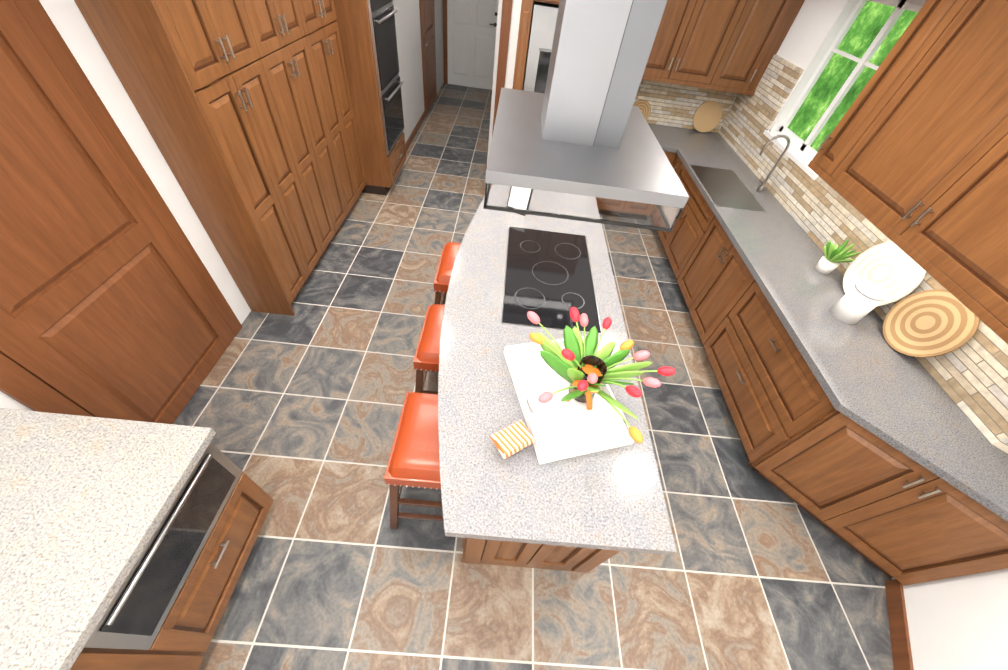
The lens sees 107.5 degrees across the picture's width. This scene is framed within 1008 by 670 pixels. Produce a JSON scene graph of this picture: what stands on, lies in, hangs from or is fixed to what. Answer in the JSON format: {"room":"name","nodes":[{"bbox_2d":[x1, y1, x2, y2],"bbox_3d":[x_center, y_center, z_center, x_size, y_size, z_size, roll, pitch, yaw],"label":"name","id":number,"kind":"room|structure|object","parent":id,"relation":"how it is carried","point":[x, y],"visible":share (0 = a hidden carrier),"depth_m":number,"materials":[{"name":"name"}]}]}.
{"room":"kitchen","nodes":[
{"label":"kitchen","id":0,"kind":"room"},
{"bbox_2d":[0,0,250,410],"bbox_3d":[-1.923,-0.529,1.482,0.120,2.530,6.970,6,48,-3],"label":"wall","id":1,"kind":"structure","parent":0,"point":[68,20],"depth_m":1.82,"materials":[{"name":"paint"}]},
{"bbox_2d":[0,0,241,423],"bbox_3d":[-1.873,-0.368,1.588,0.024,2.170,1.095,6,48,-3],"label":"door","id":2,"kind":"structure","parent":1,"relation":"attached to","point":[114,304],"depth_m":1.64,"materials":[{"name":"brown wood"}]},
{"bbox_2d":[393,0,442,142],"bbox_3d":[-1.184,-4.365,5.075,0.120,2.380,3.600,6,48,-3],"label":"wall","id":3,"kind":"structure","parent":0,"point":[407,25],"depth_m":4.87,"materials":[{"name":"paint"}]},
{"bbox_2d":[405,110,424,150],"bbox_3d":[-1.292,-2.852,5.259,0.012,0.090,1.780,6,48,-3],"label":"baseboard","id":4,"kind":"structure","parent":3,"relation":"attached to","point":[411,137],"depth_m":5.32,"materials":[{"name":"brown wood"}]},
{"bbox_2d":[419,0,436,116],"bbox_3d":[-1.108,-4.548,5.398,0.022,2.155,1.000,6,48,-3],"label":"door","id":5,"kind":"structure","parent":3,"relation":"attached to","point":[427,22],"depth_m":5.59,"materials":[{"name":"brown wood"}]},
{"bbox_2d":[442,0,443,82],"bbox_3d":[-0.480,-5.594,6.260,1.120,2.380,0.120,6,48,-3],"label":"wall","id":6,"kind":"structure","parent":0,"point":[442,34],"depth_m":6.43,"materials":[{"name":"paint"}]},
{"bbox_2d":[443,0,498,89],"bbox_3d":[-0.516,-5.452,6.280,1.050,2.155,0.045,6,48,-3],"label":"door","id":7,"kind":"structure","parent":6,"relation":"attached to","point":[469,33],"depth_m":6.57,"materials":[{"name":"white paint"}]},
{"bbox_2d":[487,0,502,162],"bbox_3d":[0.047,-4.231,5.131,0.120,2.380,3.600,6,48,-3],"label":"wall","id":8,"kind":"structure","parent":0,"point":[495,66],"depth_m":4.00,"materials":[{"name":"paint"}]},
{"bbox_2d":[492,0,511,135],"bbox_3d":[-0.034,-2.743,3.994,0.091,2.100,0.138,6,48,-3],"label":"door frame","id":9,"kind":"structure","parent":8,"relation":"attached to","point":[504,38],"depth_m":3.74,"materials":[{"name":"brown wood"}]},
{"bbox_2d":[504,0,521,88],"bbox_3d":[0.407,-2.845,3.858,4.460,2.530,0.120,6,48,-3],"label":"wall","id":10,"kind":"structure","parent":0,"point":[513,33],"depth_m":3.70,"materials":[{"name":"paint"}]},
{"bbox_2d":[634,80,737,132],"bbox_3d":[1.807,-2.537,3.990,1.290,0.495,0.022,6,48,-3],"label":"backsplash","id":11,"kind":"structure","parent":10,"relation":"attached to","point":[673,105],"depth_m":3.98,"materials":[{"name":"beige tile"}]},
{"bbox_2d":[642,0,749,87],"bbox_3d":[1.657,-2.962,3.294,0.840,1.090,0.322,6,48,-3],"label":"upper cabinet","id":12,"kind":"object","parent":10,"relation":"attached to","point":[692,39],"depth_m":3.36,"materials":[{"name":"brown wood"}]},
{"bbox_2d":[173,83,893,669],"bbox_3d":[0.660,-0.710,3.773,6.180,0.100,11.150,6,48,-3],"label":"floor","id":13,"kind":"structure","parent":0,"point":[299,411],"depth_m":2.09,"materials":[{"name":"tile"}]},
{"bbox_2d":[0,636,207,669],"bbox_3d":[-1.616,1.435,0.908,0.865,0.864,1.040,6,48,-3],"label":"base cabinet","id":14,"kind":"object","parent":13,"relation":"on","point":[14,654],"depth_m":1.03,"materials":[{"name":"brown wood"}]},
{"bbox_2d":[0,408,273,647],"bbox_3d":[-1.573,0.814,1.462,0.865,0.864,0.627,6,48,-3],"label":"base cabinet","id":15,"kind":"object","parent":13,"relation":"on","point":[126,544],"depth_m":1.22,"materials":[{"name":"white stone"}]},
{"bbox_2d":[74,0,325,315],"bbox_3d":[-1.653,-1.213,2.186,0.332,2.442,0.657,6,48,-3],"label":"tall cabinet","id":16,"kind":"object","parent":13,"relation":"on","point":[275,128],"depth_m":2.04,"materials":[{"name":"brown wood"}]},
{"bbox_2d":[246,0,349,248],"bbox_3d":[-1.619,-1.698,2.619,0.332,2.442,0.645,6,48,-3],"label":"tall cabinet","id":17,"kind":"object","parent":13,"relation":"on","point":[280,25],"depth_m":2.68,"materials":[{"name":"brown wood"}]},
{"bbox_2d":[302,0,369,210],"bbox_3d":[-1.586,-2.178,3.048,0.332,2.442,0.645,6,48,-3],"label":"tall cabinet","id":18,"kind":"object","parent":13,"relation":"on","point":[322,28],"depth_m":3.18,"materials":[{"name":"brown wood"}]},
{"bbox_2d":[334,0,406,194],"bbox_3d":[-1.408,-2.685,3.520,0.620,2.442,0.747,6,48,-3],"label":"tall cabinet","id":19,"kind":"object","parent":13,"relation":"on","point":[369,39],"depth_m":3.51,"materials":[{"name":"brown wood"}]},
{"bbox_2d":[384,392,443,528],"bbox_3d":[-0.369,0.643,1.917,0.388,0.668,0.528,6,48,-3],"label":"stool","id":20,"kind":"object","parent":13,"relation":"on","point":[413,461],"visible":0.56,"depth_m":1.65,"materials":[{"name":"orange leather"}]},
{"bbox_2d":[413,304,444,394],"bbox_3d":[-0.348,0.180,2.329,0.388,0.668,0.528,6,48,-3],"label":"stool","id":21,"kind":"object","parent":13,"relation":"on","point":[426,357],"visible":0.27,"depth_m":2.05,"materials":[{"name":"orange leather"}]},
{"bbox_2d":[433,242,460,304],"bbox_3d":[-0.320,-0.297,2.754,0.388,0.668,0.528,6,48,-3],"label":"stool","id":22,"kind":"object","parent":13,"relation":"on","point":[450,250],"visible":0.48,"depth_m":2.49,"materials":[{"name":"orange leather"}]},
{"bbox_2d":[512,0,559,89],"bbox_3d":[0.605,-2.477,3.565,1.112,2.524,0.796,6,48,-3],"label":"enclosure","id":23,"kind":"object","parent":13,"relation":"on","point":[523,33],"visible":0.04,"depth_m":3.08,"materials":[{"name":"brown wood"}]},
{"bbox_2d":[461,537,616,572],"bbox_3d":[0.220,0.082,2.401,0.692,0.810,2.340,6,48,-3],"label":"kitchen island","id":24,"kind":"object","parent":13,"relation":"on","point":[503,553],"depth_m":1.69,"materials":[{"name":"brown wood"}]},
{"bbox_2d":[438,197,675,554],"bbox_3d":[0.171,-0.214,2.073,0.958,0.052,2.460,6,48,-3],"label":"island countertop","id":25,"kind":"structure","parent":24,"relation":"on","point":[508,266],"depth_m":1.56,"materials":[{"name":"white stone"}]},
{"bbox_2d":[490,420,535,458],"bbox_3d":[0.034,0.391,1.400,0.140,0.022,0.100,-22,55,-25],"label":"folded towel","id":26,"kind":"object","parent":25,"relation":"on","point":[512,439],"visible":1,"depth_m":1.39,"materials":[{"name":"fabric"}]},
{"bbox_2d":[504,336,634,463],"bbox_3d":[0.262,0.249,1.607,0.406,0.050,0.555,-7,50,-14],"label":"tray","id":27,"kind":"object","parent":25,"relation":"on","point":[558,429],"visible":0.73,"depth_m":1.54,"materials":[{"name":"white ceramic"}]},
{"bbox_2d":[526,380,552,414],"bbox_3d":[0.144,0.257,1.520,0.096,0.119,0.096,6,48,-3],"label":"candle jar","id":28,"kind":"object","parent":27,"relation":"on","point":[536,390],"visible":0.67,"depth_m":1.49,"materials":[{"name":"white ceramic"}]},
{"bbox_2d":[527,307,675,443],"bbox_3d":[0.370,0.167,1.510,0.596,0.300,0.608,6,48,-3],"label":"tulip bouquet","id":29,"kind":"object","parent":27,"relation":"on","point":[585,369],"visible":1,"depth_m":1.52,"materials":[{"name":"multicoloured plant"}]},
{"bbox_2d":[522,1,558,92],"bbox_3d":[0.622,-2.225,3.837,0.930,1.790,0.743,6,48,-3],"label":"refrigerator","id":30,"kind":"object","parent":13,"relation":"on","point":[542,30],"depth_m":3.15,"materials":[{"name":"silver metal"}]},
{"bbox_2d":[659,143,687,154],"bbox_3d":[1.409,-1.595,4.014,0.709,0.865,0.197,6,48,-3],"label":"countertop","id":31,"kind":"structure","parent":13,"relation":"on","point":[665,146],"depth_m":3.75,"materials":[{"name":"stone"}]},
{"bbox_2d":[633,100,650,119],"bbox_3d":[1.492,-2.447,4.048,0.220,0.216,0.065,6,48,-3],"label":"plate","id":32,"kind":"object","parent":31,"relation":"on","point":[644,107],"visible":0.5,"depth_m":4.02,"materials":[{"name":"beige wood"}]},
{"bbox_2d":[693,101,721,131],"bbox_3d":[2.231,-2.392,4.053,0.300,0.294,0.084,6,48,-3],"label":"plate","id":33,"kind":"object","parent":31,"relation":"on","point":[707,116],"visible":1,"depth_m":4.04,"materials":[{"name":"wood"}]},
{"bbox_2d":[664,151,723,206],"bbox_3d":[1.378,-1.146,3.613,0.709,0.865,1.010,6,48,-3],"label":"base cabinet","id":34,"kind":"object","parent":13,"relation":"on","point":[697,188],"depth_m":3.45,"materials":[{"name":"brown wood"}]},
{"bbox_2d":[700,167,763,210],"bbox_3d":[1.948,-1.306,3.254,0.420,0.002,0.760,6,48,-3],"label":"sink","id":35,"kind":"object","parent":34,"relation":"on","point":[729,188],"depth_m":3.23,"materials":[{"name":"silver metal"}]},
{"bbox_2d":[657,203,767,270],"bbox_3d":[1.331,-0.466,3.006,0.709,0.865,0.815,6,48,-3],"label":"base cabinet","id":36,"kind":"object","parent":13,"relation":"on","point":[702,232],"depth_m":3.09,"materials":[{"name":"brown wood"}]},
{"bbox_2d":[815,239,860,274],"bbox_3d":[2.183,-0.509,2.437,0.191,0.220,0.211,6,48,-3],"label":"potted plant","id":37,"kind":"object","parent":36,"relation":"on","point":[833,258],"visible":1,"depth_m":2.43,"materials":[{"name":"green plant"}]},
{"bbox_2d":[830,280,888,323],"bbox_3d":[2.049,-0.194,2.132,0.156,0.230,0.156,6,48,-3],"label":"canister","id":38,"kind":"object","parent":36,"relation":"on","point":[858,301],"visible":1,"depth_m":2.09,"materials":[{"name":"ceramic"}]},
{"bbox_2d":[843,241,926,305],"bbox_3d":[2.247,-0.363,2.198,0.108,0.391,0.400,6,48,-3],"label":"plate","id":39,"kind":"object","parent":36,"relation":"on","point":[894,270],"visible":0.81,"depth_m":2.16,"materials":[{"name":"ceramic"}]},
{"bbox_2d":[668,259,855,466],"bbox_3d":[1.285,0.200,2.411,0.709,0.865,0.974,6,48,-3],"label":"base cabinet","id":40,"kind":"object","parent":13,"relation":"on","point":[773,379],"depth_m":2.36,"materials":[{"name":"brown wood"}]},
{"bbox_2d":[752,407,951,522],"bbox_3d":[1.746,0.759,2.018,0.304,0.813,0.304,6,48,-3],"label":"base cabinet","id":41,"kind":"object","parent":13,"relation":"on","point":[864,438],"depth_m":1.87,"materials":[{"name":"brown wood"}]},
{"bbox_2d":[883,289,979,357],"bbox_3d":[2.232,-0.062,1.950,0.101,0.362,0.370,6,48,-3],"label":"round wooden board","id":42,"kind":"object","parent":41,"relation":"on","point":[932,323],"visible":1,"depth_m":1.93,"materials":[{"name":"beige wood"}]},
{"bbox_2d":[822,471,1007,585],"bbox_3d":[2.022,1.009,1.837,0.304,0.813,0.304,6,48,-3],"label":"base cabinet","id":43,"kind":"object","parent":13,"relation":"on","point":[957,526],"depth_m":1.73,"materials":[{"name":"brown wood"}]},
{"bbox_2d":[768,0,846,130],"bbox_3d":[2.466,-1.206,2.704,0.120,2.530,3.887,6,48,-3],"label":"wall","id":44,"kind":"structure","parent":0,"point":[811,26],"depth_m":3.08,"materials":[{"name":"paint"}]},
{"bbox_2d":[722,0,804,94],"bbox_3d":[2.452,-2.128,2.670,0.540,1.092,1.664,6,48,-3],"label":"upper cabinet","id":45,"kind":"object","parent":44,"relation":"attached to","point":[776,18],"depth_m":3.36,"materials":[{"name":"brown wood"}]},
{"bbox_2d":[763,0,926,179],"bbox_3d":[2.519,-1.858,2.757,0.150,1.021,0.940,6,48,-3],"label":"window","id":46,"kind":"structure","parent":44,"relation":"in","point":[800,153],"depth_m":2.91,"materials":[{"name":"white paint"}]},
{"bbox_2d":[718,54,1007,449],"bbox_3d":[2.391,-1.161,2.664,0.022,0.785,3.776,6,48,-3],"label":"backsplash","id":47,"kind":"structure","parent":44,"relation":"attached to","point":[970,376],"depth_m":2.62,"materials":[{"name":"beige tile"}]},
{"bbox_2d":[809,0,961,179],"bbox_3d":[2.403,-1.420,2.038,0.540,1.092,0.236,6,48,-3],"label":"upper cabinet","id":48,"kind":"object","parent":44,"relation":"attached to","point":[931,17],"depth_m":2.07,"materials":[{"name":"brown wood"}]},
{"bbox_2d":[826,0,1007,235],"bbox_3d":[2.380,-1.085,1.738,0.540,1.092,0.665,6,48,-3],"label":"upper cabinet","id":49,"kind":"object","parent":44,"relation":"attached to","point":[910,158],"depth_m":1.81,"materials":[{"name":"brown wood"}]},
{"bbox_2d":[890,124,1007,331],"bbox_3d":[2.346,-0.589,1.296,0.540,1.092,0.665,6,48,-3],"label":"upper cabinet","id":50,"kind":"object","parent":44,"relation":"attached to","point":[960,234],"depth_m":1.61,"materials":[{"name":"brown wood"}]},
{"bbox_2d":[998,324,1007,339],"bbox_3d":[2.321,-0.218,0.964,0.540,1.092,0.332,6,48,-3],"label":"upper cabinet","id":51,"kind":"object","parent":44,"relation":"attached to","point":[1004,331],"depth_m":1.48,"materials":[{"name":"brown wood"}]},
{"bbox_2d":[892,568,1007,669],"bbox_3d":[2.227,1.384,0.383,2.922,2.530,3.086,6,48,-3],"label":"wall","id":52,"kind":"structure","parent":0,"point":[958,623],"depth_m":1.67,"materials":[{"name":"paint"}]},
{"bbox_2d":[885,579,913,669],"bbox_3d":[1.366,2.248,1.134,1.445,0.090,2.622,6,48,-3],"label":"baseboard","id":53,"kind":"structure","parent":52,"relation":"attached to","point":[899,630],"depth_m":1.89,"materials":[{"name":"brown wood"}]},
{"bbox_3d":[0.940,-0.985,0.527,5.980,0.100,7.270,6,48,-3],"label":"ceiling","id":54,"kind":"structure","parent":0,"visible":0},
{"bbox_2d":[483,0,688,231],"bbox_3d":[0.359,-1.123,1.325,0.722,1.029,0.952,6,48,-3],"label":"range hood","id":55,"kind":"object","parent":54,"relation":"hanging from","point":[577,140],"visible":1,"depth_m":1.35,"materials":[{"name":"silver metal"}]},
{"label":"outside","id":56,"kind":"structure","parent":0,"visible":0},
{"bbox_2d":[787,0,917,151],"bbox_3d":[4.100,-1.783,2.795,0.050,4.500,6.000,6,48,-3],"label":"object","id":57,"kind":"structure","parent":56,"point":[871,19],"depth_m":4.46,"materials":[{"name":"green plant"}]}
]}

